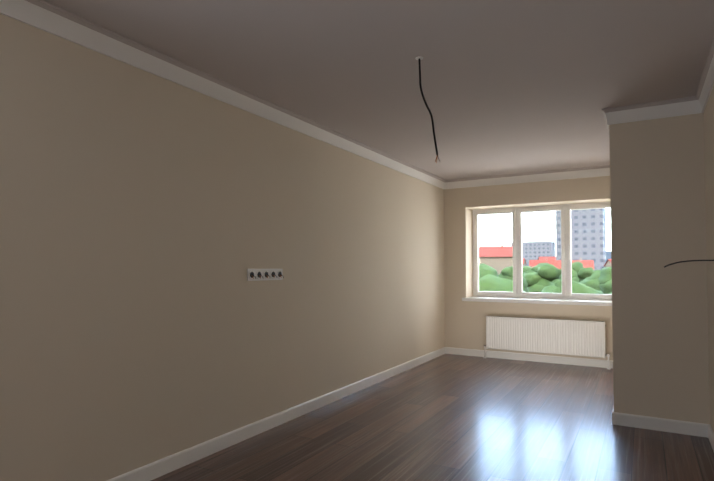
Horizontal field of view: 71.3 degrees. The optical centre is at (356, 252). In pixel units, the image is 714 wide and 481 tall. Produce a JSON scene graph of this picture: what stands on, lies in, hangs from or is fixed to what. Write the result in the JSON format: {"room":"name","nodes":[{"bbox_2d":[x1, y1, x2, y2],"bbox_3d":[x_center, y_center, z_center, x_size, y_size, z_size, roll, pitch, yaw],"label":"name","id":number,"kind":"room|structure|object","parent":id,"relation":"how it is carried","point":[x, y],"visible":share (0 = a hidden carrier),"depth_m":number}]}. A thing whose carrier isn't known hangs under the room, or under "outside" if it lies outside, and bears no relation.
{"room":"living room","nodes":[
{"label":"living room","id":0,"kind":"room"},
{"bbox_2d":[0,14,444,480],"bbox_3d":[-1.246,0.082,3.405,0.250,2.650,10.960,-1,-2,30],"label":"wall","id":1,"kind":"structure","parent":0,"point":[147,220],"depth_m":3.21},
{"bbox_2d":[0,0,447,188],"bbox_3d":[-1.178,-1.183,3.261,0.050,0.130,10.210,-1,-2,30],"label":"crown molding","id":2,"kind":"structure","parent":1,"relation":"attached to","point":[55,20],"depth_m":3.26},
{"bbox_2d":[247,269,283,280],"bbox_3d":[-0.724,0.176,4.019,0.042,0.096,0.430,-1,-2,30],"label":"outlet strip","id":3,"kind":"object","parent":1,"relation":"attached to","point":[262,274],"visible":1,"depth_m":4.00},
{"bbox_2d":[107,347,446,480],"bbox_3d":[-1.194,1.351,3.190,0.015,0.100,10.210,-1,-2,30],"label":"baseboard","id":4,"kind":"structure","parent":1,"relation":"attached to","point":[162,466],"depth_m":3.86},
{"bbox_2d":[43,0,713,179],"bbox_3d":[0.185,-1.329,2.598,3.680,0.120,11.010,-1,-2,30],"label":"ceiling","id":5,"kind":"structure","parent":0,"point":[517,86],"depth_m":3.25},
{"bbox_2d":[415,56,439,162],"bbox_3d":[0.451,-0.923,3.181,0.146,0.696,0.092,-1,-2,30],"label":"cord","id":6,"kind":"object","parent":5,"relation":"hanging from","point":[418,58],"visible":0.98,"depth_m":3.19},
{"bbox_2d":[151,354,713,480],"bbox_3d":[0.185,1.439,2.510,3.680,0.120,11.010,-1,-2,30],"label":"floor","id":7,"kind":"structure","parent":0,"point":[448,417],"depth_m":3.81},
{"bbox_2d":[444,176,612,360],"bbox_3d":[2.803,0.199,7.108,3.080,2.650,0.500,-1,-2,30],"label":"wall","id":8,"kind":"structure","parent":0,"point":[465,324],"depth_m":7.34},
{"bbox_2d":[448,165,609,188],"bbox_3d":[2.384,-1.063,7.071,2.310,0.130,0.050,-1,-2,30],"label":"crown molding","id":9,"kind":"structure","parent":8,"relation":"attached to","point":[597,171],"depth_m":7.02},
{"bbox_2d":[447,347,612,368],"bbox_3d":[2.393,1.471,7.007,2.370,0.100,0.015,-1,-2,30],"label":"baseboard","id":10,"kind":"structure","parent":8,"relation":"attached to","point":[450,350],"depth_m":6.96},
{"bbox_2d":[462,297,611,305],"bbox_3d":[2.590,0.689,7.103,2.120,0.050,0.415,-1,-2,30],"label":"window sill","id":11,"kind":"structure","parent":8,"relation":"attached to","point":[548,301],"depth_m":6.95},
{"bbox_2d":[472,202,611,300],"bbox_3d":[2.697,-0.011,7.291,2.040,1.360,0.140,-1,-2,30],"label":"window","id":12,"kind":"structure","parent":8,"relation":"in","point":[565,259],"depth_m":7.33},
{"bbox_2d":[483,316,610,369],"bbox_3d":[2.553,1.220,6.837,1.648,0.632,0.157,-1,-2,30],"label":"radiator","id":13,"kind":"object","parent":8,"relation":"attached to","point":[586,338],"visible":0.98,"depth_m":6.77},
{"bbox_2d":[609,113,709,423],"bbox_3d":[3.080,0.137,5.162,0.660,2.650,2.600,-1,-2,30],"label":"wall","id":14,"kind":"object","parent":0,"point":[659,310],"visible":0.79,"depth_m":4.03},
{"bbox_2d":[602,108,611,134],"bbox_3d":[2.760,-1.117,5.357,0.050,0.130,2.650,-1,-2,30],"label":"crown molding","id":15,"kind":"structure","parent":14,"relation":"attached to","point":[605,111],"depth_m":4.25},
{"bbox_2d":[608,96,691,124],"bbox_3d":[2.390,-1.158,4.071,0.570,0.130,0.050,-1,-2,30],"label":"crown molding","id":16,"kind":"structure","parent":14,"relation":"attached to","point":[678,106],"depth_m":4.07},
{"bbox_2d":[612,407,706,436],"bbox_3d":[2.424,1.376,3.991,0.630,0.100,0.015,-1,-2,30],"label":"baseboard","id":17,"kind":"structure","parent":14,"relation":"attached to","point":[622,419],"depth_m":3.98},
{"bbox_2d":[703,86,713,431],"bbox_3d":[1.641,0.029,1.746,0.250,2.650,10.960,-1,-2,30],"label":"wall","id":18,"kind":"structure","parent":0,"point":[708,117],"depth_m":3.65},
{"bbox_2d":[664,260,713,267],"bbox_3d":[2.047,0.065,3.012,0.328,0.054,0.028,-1,-2,30],"label":"cord","id":19,"kind":"object","parent":18,"relation":"attached to","point":[686,261],"visible":1,"depth_m":3.04},
{"bbox_2d":[692,38,713,113],"bbox_3d":[0.801,-1.266,0.626,0.050,0.130,7.610,-1,-2,30],"label":"crown molding","id":20,"kind":"structure","parent":18,"relation":"attached to","point":[699,102],"depth_m":3.52},
{"bbox_2d":[707,424,713,450],"bbox_3d":[0.817,1.267,0.537,0.015,0.100,7.610,-1,-2,30],"label":"baseboard","id":21,"kind":"structure","parent":18,"relation":"attached to","point":[710,434],"depth_m":3.69},
{"label":"outside","id":22,"kind":"structure","parent":0,"visible":0},
{"bbox_2d":[479,208,611,293],"bbox_3d":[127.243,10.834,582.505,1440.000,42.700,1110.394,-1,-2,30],"label":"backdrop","id":23,"kind":"structure","parent":22,"point":[578,225],"depth_m":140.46}
]}

